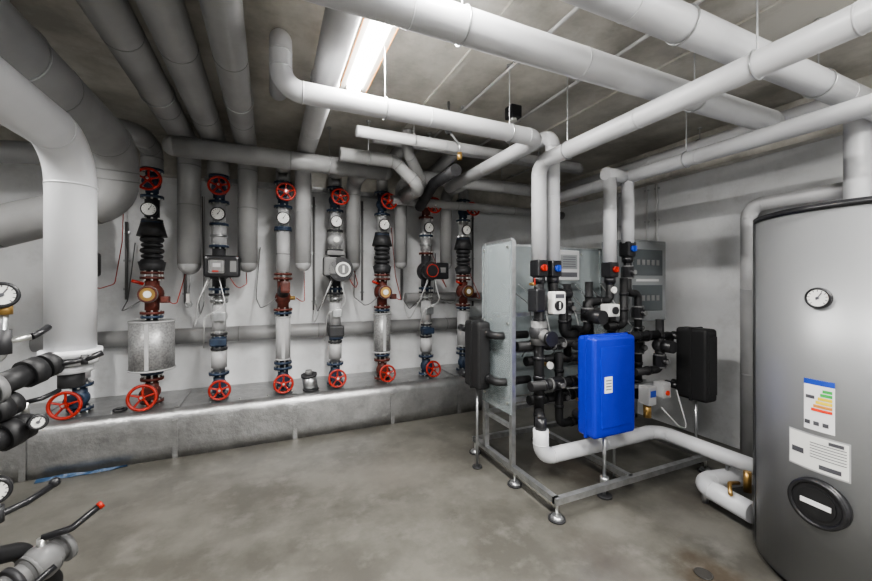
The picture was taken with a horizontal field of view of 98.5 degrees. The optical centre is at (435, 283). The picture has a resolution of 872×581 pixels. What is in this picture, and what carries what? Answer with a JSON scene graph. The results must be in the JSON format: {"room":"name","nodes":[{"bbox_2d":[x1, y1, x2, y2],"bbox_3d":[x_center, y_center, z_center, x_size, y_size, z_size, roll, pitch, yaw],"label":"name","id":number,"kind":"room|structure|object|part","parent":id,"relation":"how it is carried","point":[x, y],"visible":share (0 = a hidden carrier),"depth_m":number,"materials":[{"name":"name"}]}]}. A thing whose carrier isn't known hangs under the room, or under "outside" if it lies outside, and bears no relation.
{"room":"mechanical room","nodes":[
{"label":"mechanical room","id":0,"kind":"room"},
{"bbox_2d":[0,163,549,403],"bbox_3d":[-1.556,0.025,4.396,7.500,2.950,0.200,0,0,-24],"label":"wall","id":1,"kind":"structure","parent":0,"point":[21,265],"depth_m":4.14,"materials":[{"name":"white paint"}]},
{"bbox_2d":[123,222,129,299],"bbox_3d":[-2.991,-0.225,3.635,0.050,0.750,0.032,0,0,-24],"label":"conduit","id":2,"kind":"object","parent":1,"relation":"attached to","point":[126,231],"visible":0.92,"depth_m":3.62,"materials":[{"name":"grey"}]},
{"bbox_2d":[182,274,188,303],"bbox_3d":[-2.552,-0.400,3.829,0.050,1.200,0.032,0,0,-24],"label":"conduit","id":3,"kind":"object","parent":1,"relation":"attached to","point":[185,279],"visible":0.23,"depth_m":3.82,"materials":[{"name":"grey metal"}]},
{"bbox_2d":[184,275,192,307],"bbox_3d":[-2.476,0.010,3.780,0.072,0.451,0.185,0,0,-24],"label":"tag","id":4,"kind":"object","parent":1,"relation":"attached to","point":[187,295],"visible":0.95,"depth_m":3.71,"materials":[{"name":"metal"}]},
{"bbox_2d":[0,363,482,482],"bbox_3d":[-2.068,1.285,3.686,5.490,0.430,0.676,0,0,-24],"label":"ledge","id":5,"kind":"object","parent":1,"relation":"attached to","point":[187,422],"depth_m":3.45,"materials":[{"name":"concrete"}]},
{"bbox_2d":[46,214,123,419],"bbox_3d":[-3.031,0.015,3.240,0.457,2.133,0.654,0,0,-24],"label":"heating unit","id":6,"kind":"object","parent":5,"relation":"on","point":[77,401],"visible":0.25,"depth_m":3.08,"materials":[{"name":"blue paint"}]},
{"bbox_2d":[0,140,40,163],"bbox_3d":[-3.693,-0.971,2.797,1.714,0.311,0.373,0,0,-24],"label":"insulated pipe","id":7,"kind":"object","parent":6,"relation":"attached to","point":[11,152],"visible":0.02,"depth_m":2.85,"materials":[{"name":"grey plastic"}]},
{"bbox_2d":[112,406,127,411],"bbox_3d":[-2.693,1.065,3.206,0.100,0.023,0.100,0,0,-24],"label":"cap","id":8,"kind":"object","parent":5,"relation":"on","point":[122,408],"visible":1,"depth_m":3.18,"materials":[{"name":"black plastic"}]},
{"bbox_2d":[121,166,185,411],"bbox_3d":[-2.610,0.015,3.449,0.487,2.132,0.612,0,0,-24],"label":"pipe assembly with valves","id":9,"kind":"object","parent":5,"relation":"on","point":[151,338],"visible":0.98,"depth_m":3.32,"materials":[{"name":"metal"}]},
{"bbox_2d":[0,118,163,169],"bbox_3d":[-3.185,-1.173,2.896,1.710,0.266,0.603,0,0,-24],"label":"insulated pipe","id":10,"kind":"object","parent":9,"relation":"on","point":[151,152],"visible":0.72,"depth_m":3.17,"materials":[{"name":"grey plastic"}]},
{"bbox_2d":[193,173,246,400],"bbox_3d":[-2.088,0.015,3.656,0.457,2.132,0.654,0,0,-24],"label":"pipe assembly with valves","id":11,"kind":"object","parent":5,"relation":"on","point":[218,267],"visible":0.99,"depth_m":3.54,"materials":[{"name":"blue paint"}]},
{"bbox_2d":[135,0,229,176],"bbox_3d":[-0.880,-1.209,0.867,0.195,0.338,6.198,0,0,-24],"label":"insulated pipe","id":12,"kind":"object","parent":11,"relation":"on","point":[168,22],"visible":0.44,"depth_m":2.05,"materials":[{"name":"grey plastic"}]},
{"bbox_2d":[256,179,304,393],"bbox_3d":[-1.606,0.015,3.892,0.487,2.132,0.611,0,0,-24],"label":"pipe assembly with valves","id":13,"kind":"object","parent":5,"relation":"on","point":[282,229],"visible":1,"depth_m":3.78,"materials":[{"name":"blue paint"}]},
{"bbox_2d":[275,168,290,180],"bbox_3d":[-1.465,-1.141,3.621,0.143,0.220,0.634,0,0,-24],"label":"insulated pipe","id":14,"kind":"object","parent":13,"relation":"attached to","point":[281,174],"visible":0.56,"depth_m":3.78,"materials":[{"name":"grey plastic"}]},
{"bbox_2d":[301,369,318,391],"bbox_3d":[-1.280,0.975,3.819,0.180,0.217,0.180,0,0,-24],"label":"metal canister","id":15,"kind":"object","parent":5,"relation":"on","point":[309,378],"visible":1,"depth_m":3.77,"materials":[{"name":"metal"}]},
{"bbox_2d":[313,185,357,387],"bbox_3d":[-1.091,0.015,4.098,0.457,2.132,0.650,0,0,-24],"label":"pipe assembly with valves","id":16,"kind":"object","parent":5,"relation":"on","point":[336,268],"visible":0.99,"depth_m":3.97,"materials":[{"name":"blue paint"}]},
{"bbox_2d":[328,174,343,186],"bbox_3d":[-0.989,-1.141,3.831,0.143,0.220,0.634,0,0,-24],"label":"insulated pipe","id":17,"kind":"object","parent":16,"relation":"attached to","point":[334,180],"visible":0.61,"depth_m":3.99,"materials":[{"name":"grey plastic"}]},
{"bbox_2d":[354,190,400,381],"bbox_3d":[-0.653,0.015,4.312,0.487,2.132,0.612,0,0,-24],"label":"pipe assembly with valves","id":18,"kind":"object","parent":5,"relation":"on","point":[381,243],"visible":0.99,"depth_m":4.19,"materials":[{"name":"silver metal"}]},
{"bbox_2d":[376,146,402,190],"bbox_3d":[-0.462,-1.216,3.926,0.127,0.352,0.870,0,0,-24],"label":"insulated pipe","id":19,"kind":"object","parent":18,"relation":"on","point":[382,185],"visible":0.23,"depth_m":4.21,"materials":[{"name":"grey plastic"}]},
{"bbox_2d":[402,196,448,376],"bbox_3d":[-0.128,0.015,4.538,0.457,2.132,0.622,0,0,-24],"label":"heating unit","id":20,"kind":"object","parent":5,"relation":"on","point":[428,271],"visible":0.91,"depth_m":4.42,"materials":[{"name":"blue paint"}]},
{"bbox_2d":[424,154,456,188],"bbox_3d":[0.031,-1.216,4.143,0.127,0.352,0.870,0,0,-24],"label":"insulated pipe","id":21,"kind":"object","parent":20,"relation":"on","point":[445,160],"visible":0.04,"depth_m":3.97,"materials":[{"name":"grey plastic"}]},
{"bbox_2d":[434,198,479,370],"bbox_3d":[0.297,0.015,4.731,0.487,2.132,0.612,0,0,-24],"label":"pipe assembly with valves","id":22,"kind":"object","parent":5,"relation":"on","point":[464,291],"visible":0.83,"depth_m":4.62,"materials":[{"name":"blue paint"}]},
{"bbox_2d":[404,292,499,301],"bbox_3d":[0.236,0.170,4.979,1.350,0.123,0.123,0,0,-24],"label":"insulated pipe","id":23,"kind":"object","parent":22,"relation":"attached to","point":[447,296],"visible":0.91,"depth_m":4.89,"materials":[{"name":"grey plastic"}]},
{"bbox_2d":[458,160,485,198],"bbox_3d":[0.488,-1.216,4.345,0.127,0.352,0.870,0,0,-24],"label":"insulated pipe","id":24,"kind":"object","parent":22,"relation":"on","point":[464,194],"visible":0.18,"depth_m":4.63,"materials":[{"name":"grey plastic"}]},
{"bbox_2d":[29,316,499,351],"bbox_3d":[-1.340,0.520,4.278,4.800,0.159,0.159,0,0,-24],"label":"insulated pipe","id":25,"kind":"object","parent":1,"relation":"attached to","point":[107,339],"visible":0.61,"depth_m":4.02,"materials":[{"name":"grey plastic"}]},
{"bbox_2d":[0,126,530,208],"bbox_3d":[-1.492,-1.260,4.249,7.100,0.380,0.120,0,0,-24],"label":"trim","id":26,"kind":"structure","parent":1,"relation":"attached to","point":[265,174],"depth_m":4.28,"materials":[{"name":"concrete"}]},
{"bbox_2d":[311,197,315,309],"bbox_3d":[-1.408,-0.350,4.333,0.050,1.300,0.032,0,0,-24],"label":"conduit","id":27,"kind":"object","parent":1,"relation":"attached to","point":[313,300],"visible":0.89,"depth_m":4.32,"materials":[{"name":"grey"}]},
{"bbox_2d":[204,176,499,205],"bbox_3d":[-0.699,-1.042,4.559,3.600,0.065,0.193,0,0,-24],"label":"cable tray","id":28,"kind":"object","parent":1,"relation":"attached to","point":[266,185],"visible":0.09,"depth_m":4.16,"materials":[{"name":"metal"}]},
{"bbox_2d":[360,201,363,300],"bbox_3d":[-0.896,-0.400,4.559,0.050,1.200,0.032,0,0,-24],"label":"conduit","id":29,"kind":"object","parent":1,"relation":"attached to","point":[361,209],"visible":0.92,"depth_m":4.54,"materials":[{"name":"grey"}]},
{"bbox_2d":[400,269,402,299],"bbox_3d":[-0.439,-0.400,4.761,0.050,1.200,0.032,0,0,-24],"label":"conduit","id":30,"kind":"object","parent":1,"relation":"attached to","point":[401,291],"visible":0.22,"depth_m":4.75,"materials":[{"name":"grey"}]},
{"bbox_2d":[470,212,473,305],"bbox_3d":[0.504,-0.350,5.177,0.050,1.300,0.032,0,0,-24],"label":"conduit","id":31,"kind":"object","parent":1,"relation":"attached to","point":[472,218],"visible":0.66,"depth_m":5.17,"materials":[{"name":"grey"}]},
{"bbox_2d":[0,385,783,580],"bbox_3d":[-0.194,1.550,1.308,7.500,0.100,6.950,0,0,-24],"label":"floor","id":32,"kind":"structure","parent":0,"point":[403,501],"depth_m":2.44,"materials":[{"name":"concrete"}]},
{"bbox_2d":[0,282,104,580],"bbox_3d":[-1.508,0.672,1.371,0.357,1.655,0.592,0,0,4],"label":"distribution manifold","id":33,"kind":"object","parent":32,"relation":"on","point":[43,561],"visible":0.98,"depth_m":1.39,"materials":[{"name":"black metal"}]},
{"bbox_3d":[-1.573,0.471,1.505,0.036,0.078,0.121,0,0,19],"label":"lever handle","id":34,"kind":"part","parent":33,"relation":"part of","materials":[{"name":"silver metal"}]},
{"bbox_3d":[-1.516,0.319,1.588,0.171,0.062,0.044,0,0,-35],"label":"lever handle","id":35,"kind":"part","parent":33,"relation":"part of","materials":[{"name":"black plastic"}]},
{"bbox_2d":[34,465,126,483],"bbox_3d":[-2.776,1.484,2.962,0.550,0.024,0.079,0,0,-24],"label":"scrap","id":36,"kind":"object","parent":32,"relation":"on","point":[67,475],"visible":0.97,"depth_m":2.94,"materials":[{"name":"blue"}]},
{"bbox_2d":[458,238,716,524],"bbox_3d":[1.307,0.545,3.200,2.006,1.910,1.148,0,0,-24],"label":"module","id":37,"kind":"object","parent":32,"relation":"on","point":[609,381],"visible":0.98,"depth_m":3.01,"materials":[{"name":"metal"}]},
{"bbox_3d":[1.095,-0.160,3.316,0.240,0.260,0.226,0,0,-24],"label":"info panel","id":38,"kind":"part","parent":37,"relation":"part of","materials":[{"name":"plastic"}]},
{"bbox_2d":[600,167,627,262],"bbox_3d":[1.531,-0.576,3.189,0.265,0.792,0.106,0,0,-24],"label":"insulated pipe","id":39,"kind":"object","parent":37,"relation":"on","point":[610,177],"visible":0.87,"depth_m":3.12,"materials":[{"name":"white plastic"}]},
{"bbox_2d":[533,408,752,476],"bbox_3d":[1.537,1.215,2.811,1.607,0.570,0.772,0,0,12],"label":"pipe","id":40,"kind":"object","parent":37,"relation":"attached to","point":[567,451],"visible":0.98,"depth_m":2.73,"materials":[{"name":"white plastic"}]},
{"bbox_2d":[694,567,713,579],"bbox_3d":[1.383,1.497,1.944,0.086,0.006,0.086,0,0,-24],"label":"floor drain","id":41,"kind":"object","parent":32,"relation":"on","point":[703,573],"visible":1,"depth_m":1.94,"materials":[{"name":"grey metal"}]},
{"bbox_2d":[695,467,752,523],"bbox_3d":[2.056,1.360,2.540,0.615,0.280,0.408,0,0,-24],"label":"pipe","id":42,"kind":"object","parent":32,"relation":"on","point":[716,485],"visible":0.96,"depth_m":2.44,"materials":[{"name":"white plastic"}]},
{"bbox_2d":[740,182,842,457],"bbox_3d":[2.994,0.380,2.479,0.119,2.220,1.720,0,0,-24],"label":"insulated pipe","id":43,"kind":"object","parent":32,"relation":"on","point":[751,211],"visible":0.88,"depth_m":3.17,"materials":[{"name":"plastic"}]},
{"bbox_2d":[753,196,871,580],"bbox_3d":[2.181,0.562,1.863,0.988,1.875,0.952,0,0,-24],"label":"water tank","id":44,"kind":"object","parent":32,"relation":"on","point":[812,264],"visible":1,"depth_m":1.74,"materials":[{"name":"silver metal"}]},
{"bbox_3d":[2.197,-0.357,1.870,0.952,0.035,0.952,0,0,-24],"label":"lid","id":45,"kind":"part","parent":44,"relation":"part of","materials":[{"name":"black plastic"}]},
{"bbox_3d":[1.752,0.780,1.729,0.017,0.170,0.224,0,0,-18],"label":"rating plate","id":46,"kind":"part","parent":44,"relation":"part of","materials":[{"name":"paper"}]},
{"bbox_2d":[10,0,871,183],"bbox_3d":[-0.194,-1.500,1.308,7.500,0.100,6.950,0,0,-24],"label":"ceiling","id":47,"kind":"structure","parent":0,"point":[416,64],"depth_m":2.58,"materials":[{"name":"concrete"}]},
{"bbox_2d":[0,57,102,388],"bbox_3d":[-0.795,-0.499,-0.179,0.210,1.899,4.215,0,0,-24],"label":"insulated pipe","id":48,"kind":"object","parent":47,"relation":"hanging from","point":[70,189],"visible":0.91,"depth_m":1.57,"materials":[{"name":"white plastic"}]},
{"bbox_2d":[0,0,139,248],"bbox_3d":[-1.815,-0.722,0.115,1.474,1.454,5.576,0,0,-24],"label":"insulated pipe","id":49,"kind":"object","parent":47,"relation":"hanging from","point":[25,48],"visible":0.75,"depth_m":2.27,"materials":[{"name":"grey plastic"}]},
{"bbox_2d":[76,0,201,274],"bbox_3d":[-1.071,-0.767,0.744,0.204,1.363,6.126,0,0,-24],"label":"insulated pipe","id":50,"kind":"object","parent":47,"relation":"hanging from","point":[116,22],"visible":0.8,"depth_m":2.36,"materials":[{"name":"grey plastic"}]},
{"bbox_2d":[199,0,257,271],"bbox_3d":[-0.631,-0.780,0.935,0.192,1.337,6.120,0,0,-24],"label":"insulated pipe","id":51,"kind":"object","parent":47,"relation":"hanging from","point":[224,21],"visible":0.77,"depth_m":2.38,"materials":[{"name":"grey plastic"}]},
{"bbox_2d":[162,126,392,179],"bbox_3d":[-1.294,-1.230,3.342,1.890,0.437,0.176,0,0,-24],"label":"insulated pipe","id":52,"kind":"object","parent":47,"relation":"hanging from","point":[178,146],"visible":0.9,"depth_m":3.21,"materials":[{"name":"grey plastic"}]},
{"bbox_2d":[346,176,366,270],"bbox_3d":[-0.819,-0.661,3.890,0.159,1.038,0.540,0,0,-24],"label":"insulated pipe","id":53,"kind":"object","parent":52,"relation":"attached to","point":[353,186],"visible":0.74,"depth_m":3.99,"materials":[{"name":"grey plastic"}]},
{"bbox_2d":[295,7,360,270],"bbox_3d":[-0.163,-0.789,1.137,0.176,1.319,6.112,0,0,-24],"label":"insulated pipe","id":54,"kind":"object","parent":47,"relation":"hanging from","point":[338,28],"visible":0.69,"depth_m":2.57,"materials":[{"name":"plastic"}]},
{"bbox_2d":[339,18,398,93],"bbox_3d":[-0.243,-1.385,1.865,0.187,0.110,1.710,0,0,-24],"label":"lamp","id":55,"kind":"object","parent":47,"relation":"attached to","point":[366,56],"visible":0.56,"depth_m":2.23,"materials":[{"name":"white plastic"}]},
{"bbox_2d":[339,120,423,203],"bbox_3d":[-0.534,-1.144,3.580,0.812,0.610,0.518,0,0,-24],"label":"insulated pipe","id":56,"kind":"object","parent":47,"relation":"hanging from","point":[350,155],"visible":0.98,"depth_m":3.38,"materials":[{"name":"grey plastic"}]},
{"bbox_2d":[398,129,425,195],"bbox_3d":[-0.236,-1.144,3.744,0.258,0.392,0.980,0,0,-8],"label":"insulated pipe","id":57,"kind":"object","parent":56,"relation":"attached to","point":[410,158],"visible":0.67,"depth_m":3.36,"materials":[{"name":"grey plastic"}]},
{"bbox_2d":[394,179,407,268],"bbox_3d":[-0.324,-0.671,4.105,0.147,1.006,0.534,0,0,-24],"label":"insulated pipe","id":58,"kind":"object","parent":57,"relation":"attached to","point":[400,211],"visible":0.59,"depth_m":4.22,"materials":[{"name":"grey plastic"}]},
{"bbox_2d":[269,28,541,192],"bbox_3d":[-0.317,-1.193,2.886,1.763,0.512,1.503,0,0,-24],"label":"insulated pipe","id":59,"kind":"object","parent":47,"relation":"hanging from","point":[283,83],"visible":0.94,"depth_m":2.16,"materials":[{"name":"white plastic"}]},
{"bbox_2d":[382,0,523,152],"bbox_3d":[0.538,-1.442,1.631,0.050,0.016,6.450,0,0,-24],"label":"strip","id":60,"kind":"object","parent":47,"relation":"attached to","point":[512,5],"depth_m":2.51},
{"bbox_2d":[445,101,461,160],"bbox_3d":[0.136,-1.225,3.000,0.170,0.450,0.080,0,0,-24],"label":"valve","id":61,"kind":"object","parent":47,"relation":"attached to","point":[459,153],"visible":0.54,"depth_m":3.02,"materials":[{"name":"metal"}]},
{"bbox_2d":[355,125,580,171],"bbox_3d":[0.420,-1.298,3.409,2.280,0.302,0.106,0,0,-24],"label":"insulated pipe","id":62,"kind":"object","parent":47,"relation":"hanging from","point":[365,132],"visible":0.7,"depth_m":3.19,"materials":[{"name":"plastic"}]},
{"bbox_2d":[372,132,582,174],"bbox_3d":[0.555,-1.358,3.884,2.450,0.182,0.126,0,0,-24],"label":"insulated pipe","id":63,"kind":"object","parent":47,"relation":"hanging from","point":[428,133],"visible":0.29,"depth_m":3.69,"materials":[{"name":"plastic"}]},
{"bbox_2d":[391,195,564,218],"bbox_3d":[0.611,-1.155,4.587,2.380,0.587,0.116,0,0,-24],"label":"insulated pipe","id":64,"kind":"object","parent":47,"relation":"hanging from","point":[444,204],"visible":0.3,"depth_m":4.46,"materials":[{"name":"grey plastic"}]},
{"bbox_2d":[415,164,461,211],"bbox_3d":[-0.006,-0.938,3.780,0.113,0.277,0.922,0,0,-24],"label":"insulated pipe","id":65,"kind":"object","parent":64,"relation":"attached to","point":[454,170],"visible":0.99,"depth_m":3.69,"materials":[{"name":"black rubber"}]},
{"bbox_2d":[401,168,578,200],"bbox_3d":[0.707,-1.238,4.246,2.280,0.423,0.148,0,0,-24],"label":"insulated pipe","id":66,"kind":"object","parent":47,"relation":"hanging from","point":[489,185],"visible":0.5,"depth_m":4.18,"materials":[{"name":"plastic"}]},
{"bbox_2d":[404,7,579,162],"bbox_3d":[0.838,-1.432,1.692,0.050,0.036,6.380,0,0,-24],"label":"strip","id":67,"kind":"object","parent":47,"relation":"attached to","point":[463,108],"depth_m":2.55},
{"bbox_2d":[505,104,521,122],"bbox_3d":[0.632,-1.390,3.077,0.100,0.120,0.100,0,0,-24],"label":"junction box","id":68,"kind":"object","parent":47,"relation":"attached to","point":[515,110],"visible":0.91,"depth_m":3.04,"materials":[{"name":"black plastic"}]},
{"bbox_2d":[477,131,559,260],"bbox_3d":[0.661,-0.815,3.507,0.126,1.269,1.356,0,0,-24],"label":"insulated pipe","id":69,"kind":"object","parent":47,"relation":"hanging from","point":[550,140],"visible":0.48,"depth_m":2.89,"materials":[{"name":"white plastic"}]},
{"bbox_2d":[440,188,465,268],"bbox_3d":[0.197,-0.671,4.335,0.147,1.006,0.534,0,0,-24],"label":"insulated pipe","id":70,"kind":"object","parent":69,"relation":"attached to","point":[445,214],"visible":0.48,"depth_m":4.45,"materials":[{"name":"grey plastic"}]},
{"bbox_2d":[303,0,784,187],"bbox_3d":[-0.436,-1.234,2.343,5.494,0.429,1.960,0,0,-24],"label":"insulated pipe","id":71,"kind":"object","parent":47,"relation":"hanging from","point":[459,24],"visible":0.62,"depth_m":1.73,"materials":[{"name":"white plastic"}]},
{"bbox_2d":[446,0,704,168],"bbox_3d":[1.323,-1.432,1.906,0.050,0.036,6.380,0,0,-24],"label":"strip","id":72,"kind":"object","parent":47,"relation":"attached to","point":[698,2],"depth_m":2.73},
{"bbox_2d":[543,0,793,131],"bbox_3d":[1.681,-1.442,2.135,0.050,0.016,6.450,0,0,-24],"label":"strip","id":73,"kind":"object","parent":47,"relation":"attached to","point":[778,4],"depth_m":2.42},
{"bbox_2d":[531,0,871,259],"bbox_3d":[1.629,-0.815,0.941,0.128,1.269,4.308,0,0,-24],"label":"insulated pipe","id":74,"kind":"object","parent":47,"relation":"hanging from","point":[853,21],"visible":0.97,"depth_m":1.72,"materials":[{"name":"white plastic"}]},
{"bbox_2d":[560,0,871,121],"bbox_3d":[0.356,-1.236,1.294,6.095,0.427,0.156,0,0,-24],"label":"insulated pipe","id":75,"kind":"object","parent":47,"relation":"hanging from","point":[680,23],"visible":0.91,"depth_m":1.61,"materials":[{"name":"white plastic"}]},
{"bbox_2d":[560,100,871,198],"bbox_3d":[2.218,-0.025,3.991,0.148,2.849,3.288,0,0,-24],"label":"insulated pipe","id":76,"kind":"object","parent":47,"relation":"hanging from","point":[857,134],"visible":0.14,"depth_m":2.52,"materials":[{"name":"white plastic"}]},
{"bbox_2d":[560,93,871,242],"bbox_3d":[2.257,-0.899,1.870,0.126,1.099,5.500,0,0,-24],"label":"insulated pipe","id":77,"kind":"object","parent":47,"relation":"hanging from","point":[860,107],"visible":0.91,"depth_m":2.49,"materials":[{"name":"white plastic"}]},
{"bbox_2d":[503,168,532,180],"bbox_3d":[2.211,-1.432,2.298,0.050,0.036,6.380,0,0,-24],"label":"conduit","id":78,"kind":"object","parent":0,"point":[512,176],"depth_m":4.89,"materials":[{"name":"grey metal"}]},
{"bbox_2d":[550,135,842,448],"bbox_3d":[3.145,0.025,2.781,0.200,2.950,6.550,0,0,-24],"label":"wall","id":79,"kind":"structure","parent":0,"point":[699,213],"depth_m":3.67,"materials":[{"name":"white paint"}]},
{"bbox_2d":[617,194,620,239],"bbox_3d":[2.225,-0.400,4.588,0.026,1.400,0.050,0,0,-24],"label":"conduit","id":80,"kind":"object","parent":79,"relation":"attached to","point":[618,197],"visible":0.45,"depth_m":4.58,"materials":[{"name":"grey"}]},
{"bbox_2d":[644,186,649,239],"bbox_3d":[2.378,-0.600,4.240,0.026,1.000,0.050,0,0,-24],"label":"conduit","id":81,"kind":"object","parent":79,"relation":"attached to","point":[647,190],"visible":0.66,"depth_m":4.23,"materials":[{"name":"grey"}]},
{"bbox_2d":[654,184,659,240],"bbox_3d":[2.426,-0.725,4.130,0.026,0.750,0.050,0,0,-24],"label":"conduit","id":82,"kind":"object","parent":79,"relation":"attached to","point":[656,188],"visible":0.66,"depth_m":4.12,"materials":[{"name":"grey"}]},
{"bbox_2d":[560,74,871,207],"bbox_3d":[3.008,-1.280,2.720,0.100,0.340,6.550,0,0,-24],"label":"trim","id":83,"kind":"structure","parent":79,"relation":"attached to","point":[834,131],"depth_m":3.48,"materials":[{"name":"concrete"}]}
]}

